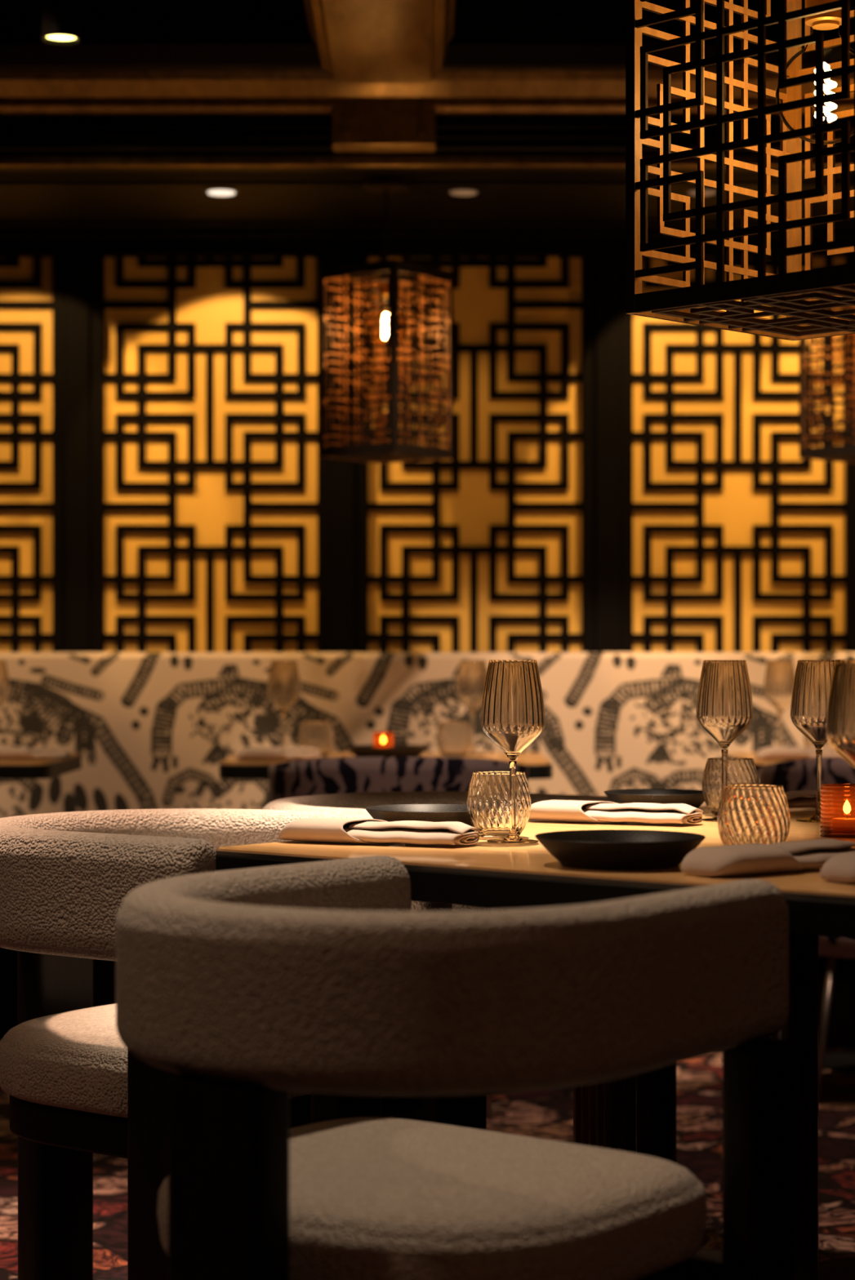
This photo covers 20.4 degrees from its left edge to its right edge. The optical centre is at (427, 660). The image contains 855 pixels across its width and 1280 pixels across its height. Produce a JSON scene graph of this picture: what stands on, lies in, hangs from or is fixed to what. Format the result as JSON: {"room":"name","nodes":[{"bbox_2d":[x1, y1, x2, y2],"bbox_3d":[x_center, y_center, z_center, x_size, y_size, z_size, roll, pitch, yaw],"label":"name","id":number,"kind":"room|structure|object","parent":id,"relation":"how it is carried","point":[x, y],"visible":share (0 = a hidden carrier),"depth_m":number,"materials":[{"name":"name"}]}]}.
{"room":"restaurant","nodes":[
{"label":"restaurant","id":0,"kind":"room"},
{"bbox_2d":[0,1048,854,1279],"bbox_3d":[0.000,1.010,2.590,6.600,0.040,8.380,0,0,0],"label":"floor","id":1,"kind":"structure","parent":0,"point":[547,1113],"depth_m":4.73,"materials":[{"name":"carpet"}]},
{"bbox_2d":[0,752,81,779],"bbox_3d":[-1.200,0.615,5.930,0.600,0.750,0.592,0,0,0],"label":"bistro table","id":2,"kind":"object","parent":1,"relation":"on","point":[48,768],"visible":0.84,"depth_m":5.65,"materials":[{"name":"brown wood"}]},
{"bbox_2d":[0,660,10,706],"bbox_3d":[-1.090,0.119,5.950,0.085,0.241,0.085,0,0,3],"label":"wine glass","id":3,"kind":"object","parent":2,"relation":"on","point":[5,692],"visible":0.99,"depth_m":5.93,"materials":[{"name":"clear glass"}]},
{"bbox_2d":[0,746,70,759],"bbox_3d":[-0.969,0.224,5.750,0.206,0.030,0.091,0,0,-11],"label":"rolled napkin","id":4,"kind":"object","parent":2,"relation":"on","point":[6,753],"visible":1,"depth_m":5.72,"materials":[{"name":"beige fabric"}]},
{"bbox_2d":[0,808,453,1279],"bbox_3d":[-0.358,0.609,3.381,0.575,0.763,0.587,0,0,38],"label":"dining chair","id":5,"kind":"object","parent":1,"relation":"on","point":[76,1091],"visible":0.56,"depth_m":3.18,"materials":[{"name":"fabric"}]},
{"bbox_2d":[218,751,552,779],"bbox_3d":[-0.100,0.615,5.930,0.800,0.750,0.592,0,0,0],"label":"bistro table","id":6,"kind":"object","parent":1,"relation":"on","point":[539,766],"visible":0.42,"depth_m":5.65,"materials":[{"name":"brown wood"}]},
{"bbox_2d":[235,746,321,759],"bbox_3d":[-0.358,0.224,5.735,0.206,0.030,0.091,0,0,-9],"label":"rolled napkin","id":7,"kind":"object","parent":6,"relation":"on","point":[250,753],"visible":0.99,"depth_m":5.70,"materials":[{"name":"beige fabric"}]},
{"bbox_2d":[266,660,301,746],"bbox_3d":[-0.360,0.119,5.950,0.085,0.241,0.085,0,0,11],"label":"wine glass","id":8,"kind":"object","parent":6,"relation":"on","point":[283,686],"visible":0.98,"depth_m":5.92,"materials":[{"name":"clear glass"}]},
{"bbox_2d":[266,660,301,713],"bbox_3d":[-0.360,0.066,5.950,0.085,0.133,0.085,0,0,44],"label":"bowl","id":9,"kind":"object","parent":8,"relation":"on","point":[283,686],"depth_m":5.92,"materials":[{"name":"clear glass"}]},
{"bbox_2d":[298,721,333,757],"bbox_3d":[-0.275,0.195,5.880,0.088,0.089,0.088,0,0,-16],"label":"tumbler","id":10,"kind":"object","parent":6,"relation":"on","point":[319,735],"visible":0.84,"depth_m":5.85,"materials":[{"name":"clear glass"}]},
{"bbox_2d":[344,744,430,756],"bbox_3d":[-0.098,0.224,5.800,0.210,0.031,0.210,0,0,0],"label":"plate","id":11,"kind":"object","parent":6,"relation":"on","point":[361,750],"visible":0.73,"depth_m":5.73,"materials":[{"name":"black ceramic"}]},
{"bbox_2d":[372,731,394,747],"bbox_3d":[-0.108,0.203,5.800,0.053,0.058,0.053,0,0,45],"label":"candle holder","id":12,"kind":"object","parent":11,"relation":"on","point":[375,733],"visible":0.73,"depth_m":5.79,"materials":[{"name":"orange glass"}]},
{"bbox_2d":[377,745,388,747],"bbox_3d":[-0.108,0.217,5.800,0.031,0.018,0.031,0,0,0],"label":"candle","id":13,"kind":"object","parent":12,"relation":"on","point":[380,746],"depth_m":5.79,"materials":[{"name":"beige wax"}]},
{"bbox_2d":[435,721,471,757],"bbox_3d":[0.065,0.195,5.860,0.088,0.089,0.088,0,0,-10],"label":"tumbler","id":14,"kind":"object","parent":6,"relation":"on","point":[453,739],"visible":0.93,"depth_m":5.83,"materials":[{"name":"clear glass"}]},
{"bbox_2d":[455,660,486,755],"bbox_3d":[0.115,0.119,6.020,0.085,0.241,0.085,0,0,-33],"label":"wine glass","id":15,"kind":"object","parent":6,"relation":"on","point":[471,677],"visible":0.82,"depth_m":5.99,"materials":[{"name":"clear glass"}]},
{"bbox_2d":[455,660,486,712],"bbox_3d":[0.115,0.066,6.020,0.085,0.133,0.085,0,0,-44],"label":"bowl","id":16,"kind":"object","parent":15,"relation":"on","point":[471,677],"depth_m":5.99,"materials":[{"name":"clear glass"}]},
{"bbox_2d":[268,756,528,1117],"bbox_3d":[-0.065,0.596,5.308,0.583,0.782,0.525,0,0,0],"label":"chair","id":17,"kind":"object","parent":1,"relation":"on","point":[340,775],"visible":0.12,"depth_m":5.07,"materials":[{"name":"tiger-stripe patterned velvet fabric"},{"name":"black stained wood"}]},
{"bbox_2d":[0,652,854,1048],"bbox_3d":[0.100,0.483,6.275,5.400,1.013,0.770,0,0,0],"label":"banquette","id":18,"kind":"object","parent":1,"relation":"on","point":[148,730],"visible":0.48,"depth_m":6.49,"materials":[{"name":"fabric"}]},
{"bbox_2d":[115,855,795,1279],"bbox_3d":[-0.020,0.609,2.399,0.587,0.763,0.575,0,0,38],"label":"dining chair","id":19,"kind":"object","parent":1,"relation":"on","point":[257,985],"visible":1,"depth_m":2.20,"materials":[{"name":"fabric"}]},
{"bbox_2d":[262,791,675,1164],"bbox_3d":[0.018,0.609,3.859,0.575,0.763,0.587,0,0,37],"label":"dining chair","id":20,"kind":"object","parent":1,"relation":"on","point":[656,1087],"visible":0.09,"depth_m":3.91,"materials":[{"name":"fabric"}]},
{"bbox_2d":[215,805,854,1279],"bbox_3d":[0.633,0.615,3.244,1.150,0.750,1.500,0,0,40],"label":"dining table","id":21,"kind":"object","parent":1,"relation":"on","point":[481,873],"visible":0.48,"depth_m":3.01,"materials":[{"name":"brown wood"}]},
{"bbox_2d":[278,817,479,844],"bbox_3d":[-0.064,0.224,3.109,0.268,0.030,0.091,0,0,25],"label":"rolled napkin","id":22,"kind":"object","parent":21,"relation":"on","point":[372,831],"visible":1,"depth_m":3.08,"materials":[{"name":"beige fabric"}]},
{"bbox_2d":[342,825,451,831],"bbox_3d":[-0.064,0.218,3.104,0.213,0.004,0.016,0,0,24],"label":"table knife","id":23,"kind":"object","parent":22,"relation":"in","point":[433,829],"visible":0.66,"depth_m":3.08,"materials":[{"name":"black"}]},
{"bbox_2d":[364,804,474,831],"bbox_3d":[0.003,0.223,3.310,0.180,0.034,0.180,0,0,0],"label":"plate","id":24,"kind":"object","parent":21,"relation":"on","point":[396,812],"visible":0.42,"depth_m":3.25,"materials":[{"name":"black ceramic"}]},
{"bbox_2d":[466,770,531,838],"bbox_3d":[0.097,0.195,3.218,0.088,0.089,0.088,0,0,-4],"label":"tumbler","id":25,"kind":"object","parent":21,"relation":"on","point":[487,804],"visible":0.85,"depth_m":3.19,"materials":[{"name":"clear glass"}]},
{"bbox_2d":[480,660,544,843],"bbox_3d":[0.113,0.119,3.140,0.085,0.241,0.085,0,0,-35],"label":"wine glass","id":26,"kind":"object","parent":21,"relation":"on","point":[513,710],"visible":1,"depth_m":3.11,"materials":[{"name":"clear glass"}]},
{"bbox_2d":[480,660,544,760],"bbox_3d":[0.113,0.066,3.140,0.085,0.133,0.085,0,0,-14],"label":"bowl","id":27,"kind":"object","parent":26,"relation":"on","point":[513,710],"depth_m":3.11,"materials":[{"name":"clear glass"}]},
{"bbox_2d":[528,800,702,823],"bbox_3d":[0.273,0.224,3.505,0.268,0.030,0.091,0,0,27],"label":"rolled napkin","id":28,"kind":"object","parent":21,"relation":"on","point":[571,811],"visible":1,"depth_m":3.48,"materials":[{"name":"beige fabric"}]},
{"bbox_2d":[581,806,678,811],"bbox_3d":[0.273,0.218,3.500,0.213,0.004,0.016,0,0,27],"label":"table knife","id":29,"kind":"object","parent":28,"relation":"in","point":[628,809],"visible":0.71,"depth_m":3.47,"materials":[{"name":"black"}]},
{"bbox_2d":[534,829,705,870],"bbox_3d":[0.226,0.223,2.780,0.200,0.034,0.200,0,0,0],"label":"bowl","id":30,"kind":"object","parent":21,"relation":"on","point":[601,849],"visible":1,"depth_m":2.72,"materials":[{"name":"black ceramic"}]},
{"bbox_2d":[604,788,704,813],"bbox_3d":[0.364,0.223,3.750,0.170,0.033,0.170,0,0,0],"label":"plate","id":31,"kind":"object","parent":21,"relation":"on","point":[693,797],"visible":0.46,"depth_m":3.70,"materials":[{"name":"black ceramic"}]},
{"bbox_2d":[695,660,752,822],"bbox_3d":[0.446,0.119,3.560,0.085,0.241,0.085,0,0,25],"label":"wine glass","id":32,"kind":"object","parent":21,"relation":"on","point":[724,704],"visible":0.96,"depth_m":3.53,"materials":[{"name":"clear glass"}]},
{"bbox_2d":[695,660,752,748],"bbox_3d":[0.446,0.066,3.560,0.085,0.133,0.085,0,0,-6],"label":"bowl","id":33,"kind":"object","parent":32,"relation":"on","point":[724,704],"depth_m":3.53,"materials":[{"name":"clear glass"}]},
{"bbox_2d":[701,757,758,816],"bbox_3d":[0.468,0.195,3.665,0.088,0.089,0.088,0,0,-23],"label":"tumbler","id":34,"kind":"object","parent":21,"relation":"on","point":[740,770],"visible":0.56,"depth_m":3.63,"materials":[{"name":"clear glass"}]},
{"bbox_2d":[716,783,790,845],"bbox_3d":[0.396,0.195,2.880,0.088,0.089,0.088,0,0,37],"label":"tumbler","id":35,"kind":"object","parent":21,"relation":"on","point":[748,813],"visible":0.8,"depth_m":2.85,"materials":[{"name":"clear glass"}]},
{"bbox_2d":[680,838,854,875],"bbox_3d":[0.405,0.224,2.713,0.268,0.030,0.091,0,0,-38],"label":"rolled napkin","id":36,"kind":"object","parent":21,"relation":"on","point":[753,858],"visible":0.91,"depth_m":2.65,"materials":[{"name":"beige fabric"}]},
{"bbox_2d":[801,846,851,852],"bbox_3d":[0.409,0.218,2.712,0.213,0.004,0.016,0,0,-38],"label":"table knife","id":37,"kind":"object","parent":36,"relation":"in","point":[848,846],"visible":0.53,"depth_m":2.74,"materials":[{"name":"black"}]},
{"bbox_2d":[790,660,835,822],"bbox_3d":[0.586,0.119,3.550,0.085,0.241,0.085,0,0,-40],"label":"wine glass","id":38,"kind":"object","parent":21,"relation":"on","point":[812,679],"visible":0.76,"depth_m":3.52,"materials":[{"name":"clear glass"}]},
{"bbox_2d":[790,660,835,748],"bbox_3d":[0.586,0.066,3.550,0.085,0.133,0.085,0,0,-23],"label":"bowl","id":39,"kind":"object","parent":38,"relation":"on","point":[812,679],"depth_m":3.52,"materials":[{"name":"clear glass"}]},
{"bbox_2d":[784,790,854,808],"bbox_3d":[0.688,0.224,3.837,0.268,0.030,0.091,0,0,-10],"label":"plate","id":40,"kind":"object","parent":21,"relation":"on","point":[795,799],"visible":0.56,"depth_m":3.80,"materials":[{"name":"black ceramic"}]},
{"bbox_2d":[819,783,854,838],"bbox_3d":[0.573,0.205,3.240,0.073,0.070,0.073,0,0,0],"label":"candle holder","id":41,"kind":"object","parent":21,"relation":"on","point":[828,825],"visible":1,"depth_m":3.23,"materials":[{"name":"orange glass"}]},
{"bbox_2d":[831,817,854,833],"bbox_3d":[0.573,0.225,3.240,0.043,0.018,0.043,0,0,0],"label":"candle","id":42,"kind":"object","parent":41,"relation":"on","point":[842,825],"depth_m":3.22,"materials":[{"name":"orange wax"}]},
{"bbox_2d":[819,852,854,882],"bbox_3d":[0.556,0.224,2.622,0.268,0.030,0.091,0,0,-30],"label":"rolled napkin","id":43,"kind":"object","parent":21,"relation":"on","point":[840,867],"visible":1,"depth_m":2.56,"materials":[{"name":"beige fabric"}]},
{"bbox_2d":[825,659,854,769],"bbox_3d":[0.493,0.119,2.680,0.085,0.241,0.085,0,0,29],"label":"wine glass","id":44,"kind":"object","parent":21,"relation":"on","point":[840,715],"visible":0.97,"depth_m":2.66,"materials":[{"name":"clear glass"}]},
{"bbox_2d":[727,751,854,1074],"bbox_3d":[1.110,0.615,5.930,0.680,0.750,0.592,0,0,0],"label":"bistro table","id":45,"kind":"object","parent":1,"relation":"on","point":[839,1061],"visible":0.38,"depth_m":5.78,"materials":[{"name":"brown wood"}]},
{"bbox_2d":[763,660,795,746],"bbox_3d":[0.885,0.119,5.950,0.085,0.241,0.085,0,0,-2],"label":"wine glass","id":46,"kind":"object","parent":45,"relation":"on","point":[779,677],"visible":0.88,"depth_m":5.92,"materials":[{"name":"clear glass"}]},
{"bbox_2d":[763,660,795,713],"bbox_3d":[0.885,0.066,5.950,0.085,0.133,0.085,0,0,-13],"label":"bowl","id":47,"kind":"object","parent":46,"relation":"on","point":[779,677],"depth_m":5.92,"materials":[{"name":"clear glass"}]},
{"bbox_2d":[755,746,839,759],"bbox_3d":[0.902,0.224,5.750,0.206,0.030,0.091,0,0,-6],"label":"rolled napkin","id":48,"kind":"object","parent":45,"relation":"on","point":[768,753],"visible":0.87,"depth_m":5.71,"materials":[{"name":"beige fabric"}]},
{"bbox_2d":[803,735,832,751],"bbox_3d":[0.980,0.195,5.900,0.088,0.089,0.088,0,0,-6],"label":"tumbler","id":49,"kind":"object","parent":45,"relation":"on","point":[807,743],"visible":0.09,"depth_m":5.87,"materials":[{"name":"clear glass"}]},
{"bbox_2d":[757,756,854,1098],"bbox_3d":[1.040,0.596,5.348,0.583,0.782,0.525,0,0,0],"label":"chair","id":50,"kind":"object","parent":1,"relation":"on","point":[795,775],"visible":0.12,"depth_m":5.18,"materials":[{"name":"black fabric"}]},
{"bbox_3d":[0.000,-1.780,2.590,6.600,0.100,8.380,0,0,0],"label":"ceiling","id":51,"kind":"structure","parent":0,"visible":0},
{"bbox_2d":[40,0,80,44],"bbox_3d":[-0.800,-1.543,5.180,0.086,0.374,0.086,0,0,0],"label":"recessed light","id":52,"kind":"object","parent":51,"relation":"in","point":[60,20],"visible":1,"depth_m":5.15,"materials":[{"name":"black"}]},
{"bbox_2d":[303,0,455,83],"bbox_3d":[-0.099,-1.538,2.050,0.342,0.385,7.300,0,0,0],"label":"trim","id":53,"kind":"structure","parent":51,"relation":"attached to","point":[356,41],"depth_m":5.15,"materials":[{"name":"brown wood"}]},
{"bbox_2d":[0,115,853,238],"bbox_3d":[0.000,-1.458,6.260,6.600,0.545,1.040,0,0,0],"label":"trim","id":54,"kind":"structure","parent":51,"relation":"attached to","point":[36,202],"depth_m":6.19,"materials":[{"name":"black"}]},
{"bbox_2d":[203,186,239,195],"bbox_3d":[-0.530,-1.206,6.100,0.092,0.009,0.092,0,0,0],"label":"recessed light","id":55,"kind":"object","parent":54,"relation":"attached to","point":[216,191],"visible":1,"depth_m":6.08,"materials":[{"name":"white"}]},
{"bbox_2d":[331,98,435,151],"bbox_3d":[-0.105,-1.288,5.697,0.250,0.113,0.095,0,0,0],"label":"trim","id":56,"kind":"structure","parent":54,"relation":"attached to","point":[353,129],"depth_m":5.66,"materials":[{"name":"brown wood"}]},
{"bbox_2d":[320,177,452,463],"bbox_3d":[-0.103,-0.860,5.965,0.238,0.700,0.238,0,0,37],"label":"pendant lantern","id":57,"kind":"object","parent":54,"relation":"hanging from","point":[394,271],"visible":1,"depth_m":5.92,"materials":[{"name":"brown wood"}]},
{"bbox_2d":[377,280,386,298],"bbox_3d":[-0.103,-0.935,5.965,0.044,0.047,0.044,0,0,37],"label":"socket","id":58,"kind":"object","parent":57,"relation":"attached to","point":[381,283],"depth_m":5.95,"materials":[{"name":"gold metal"}]},
{"bbox_2d":[330,452,439,462],"bbox_3d":[-0.103,-0.513,5.965,0.228,0.004,0.228,0,0,37],"label":"grille","id":59,"kind":"object","parent":57,"relation":"attached to","point":[355,456],"depth_m":5.94,"materials":[{"name":"black metal"}]},
{"bbox_2d":[0,123,853,151],"bbox_3d":[0.000,-1.266,5.734,6.600,0.062,0.023,0,0,0],"label":"trim","id":60,"kind":"structure","parent":54,"relation":"attached to","point":[2,126],"depth_m":5.72,"materials":[{"name":"black wood"}]},
{"bbox_2d":[445,186,481,195],"bbox_3d":[0.093,-1.206,6.100,0.092,0.009,0.092,0,0,0],"label":"recessed light","id":61,"kind":"object","parent":54,"relation":"attached to","point":[457,191],"visible":1,"depth_m":6.08,"materials":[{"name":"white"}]},
{"bbox_2d":[684,186,715,195],"bbox_3d":[0.707,-1.206,6.100,0.092,0.009,0.092,0,0,0],"label":"recessed light","id":62,"kind":"object","parent":54,"relation":"attached to","point":[691,191],"visible":0.64,"depth_m":6.08,"materials":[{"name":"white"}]},
{"bbox_2d":[798,178,854,463],"bbox_3d":[1.103,-0.860,5.965,0.238,0.700,0.238,0,0,-44],"label":"pendant lantern","id":63,"kind":"object","parent":54,"relation":"hanging from","point":[845,453],"visible":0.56,"depth_m":5.94,"materials":[{"name":"brown wood"}]},
{"bbox_2d":[808,453,854,462],"bbox_3d":[1.103,-0.513,5.965,0.228,0.004,0.228,0,0,-44],"label":"grille","id":64,"kind":"object","parent":63,"relation":"attached to","point":[828,457],"depth_m":5.97,"materials":[{"name":"black metal"}]},
{"bbox_2d":[0,0,853,70],"bbox_3d":[0.000,-1.550,5.585,6.600,0.360,0.310,0,0,0],"label":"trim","id":65,"kind":"structure","parent":51,"relation":"attached to","point":[116,34],"depth_m":5.43,"materials":[{"name":"black"}]},
{"bbox_2d":[0,70,853,97],"bbox_3d":[0.000,-1.354,5.550,6.600,0.052,0.100,0,0,0],"label":"trim","id":66,"kind":"structure","parent":65,"relation":"attached to","point":[13,83],"depth_m":5.52,"materials":[{"name":"brown wood"}]},
{"bbox_2d":[0,97,853,115],"bbox_3d":[0.000,-1.346,5.678,6.600,0.068,0.045,0,0,0],"label":"trim","id":67,"kind":"structure","parent":65,"relation":"attached to","point":[8,105],"depth_m":5.66,"materials":[{"name":"brown wood"}]},
{"bbox_2d":[625,0,854,341],"bbox_3d":[0.528,-1.095,3.145,0.376,1.270,0.376,0,0,44],"label":"pendant lantern","id":68,"kind":"object","parent":51,"relation":"hanging from","point":[701,304],"visible":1,"depth_m":3.12,"materials":[{"name":"brown wood"}]},
{"bbox_2d":[651,284,854,337],"bbox_3d":[0.528,-0.464,3.145,0.362,0.006,0.362,0,0,44],"label":"grille","id":69,"kind":"object","parent":68,"relation":"attached to","point":[683,304],"depth_m":3.11,"materials":[{"name":"black metal"}]},
{"bbox_2d":[804,0,840,30],"bbox_3d":[0.528,-0.869,3.145,0.054,0.057,0.054,0,0,44],"label":"socket","id":70,"kind":"object","parent":68,"relation":"attached to","point":[828,20],"depth_m":3.13,"materials":[{"name":"gold metal"}]},
{"bbox_3d":[0.000,-0.460,6.830,6.800,2.900,0.100,0,0,0],"label":"wall","id":71,"kind":"structure","parent":0,"visible":0},
{"bbox_2d":[0,257,52,652],"bbox_3d":[-1.361,-0.481,6.729,0.606,1.342,0.025,0,0,0],"label":"lattice screen","id":72,"kind":"object","parent":71,"relation":"attached to","point":[25,282],"visible":0.78,"depth_m":6.73,"materials":[{"name":"black paint"}]},
{"bbox_2d":[52,238,105,652],"bbox_3d":[-0.987,-0.110,6.728,0.144,2.200,0.105,0,0,0],"label":"pillar","id":73,"kind":"structure","parent":71,"relation":"attached to","point":[78,276],"depth_m":6.68,"materials":[{"name":"black wood"}]},
{"bbox_2d":[104,257,317,652],"bbox_3d":[-0.613,-0.481,6.729,0.606,1.342,0.025,0,0,0],"label":"lattice screen","id":74,"kind":"object","parent":71,"relation":"attached to","point":[211,375],"visible":0.76,"depth_m":6.73,"materials":[{"name":"black paint"}]},
{"bbox_2d":[317,238,368,652],"bbox_3d":[-0.239,-0.110,6.728,0.144,2.200,0.105,0,0,0],"label":"trim","id":75,"kind":"structure","parent":71,"relation":"attached to","point":[342,484],"depth_m":6.68,"materials":[{"name":"black wood"}]},
{"bbox_2d":[0,238,853,257],"bbox_3d":[0.000,-1.177,6.730,6.600,0.065,0.100,0,0,0],"label":"trim","id":76,"kind":"structure","parent":71,"relation":"attached to","point":[9,247],"depth_m":6.68,"materials":[{"name":"black wood"}]},
{"bbox_2d":[368,257,581,652],"bbox_3d":[0.135,-0.481,6.729,0.606,1.342,0.025,0,0,0],"label":"lattice screen","id":77,"kind":"object","parent":71,"relation":"attached to","point":[478,549],"visible":0.64,"depth_m":6.73,"materials":[{"name":"black paint"}]},
{"bbox_2d":[581,238,632,652],"bbox_3d":[0.508,-0.110,6.728,0.144,2.200,0.105,0,0,0],"label":"trim","id":78,"kind":"structure","parent":71,"relation":"attached to","point":[606,330],"depth_m":6.69,"materials":[{"name":"black wood"}]},
{"bbox_2d":[632,257,844,652],"bbox_3d":[0.882,-0.481,6.729,0.606,1.342,0.025,0,0,0],"label":"lattice screen","id":79,"kind":"object","parent":71,"relation":"attached to","point":[738,537],"visible":0.64,"depth_m":6.73,"materials":[{"name":"black paint"}]},
{"bbox_2d":[844,254,854,652],"bbox_3d":[1.256,-0.110,6.728,0.144,2.200,0.105,0,0,0],"label":"trim","id":80,"kind":"structure","parent":71,"relation":"attached to","point":[849,468],"depth_m":6.69,"materials":[{"name":"black wood"}]},
{"bbox_3d":[-3.350,-0.460,2.590,0.100,2.900,8.380,0,0,0],"label":"wall","id":81,"kind":"structure","parent":0,"visible":0},
{"bbox_2d":[0,155,853,167],"bbox_3d":[0.000,-1.219,5.787,6.600,0.026,0.025,0,0,0],"label":"trim","id":82,"kind":"structure","parent":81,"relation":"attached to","point":[6,161],"depth_m":5.78,"materials":[{"name":"brown wood"}]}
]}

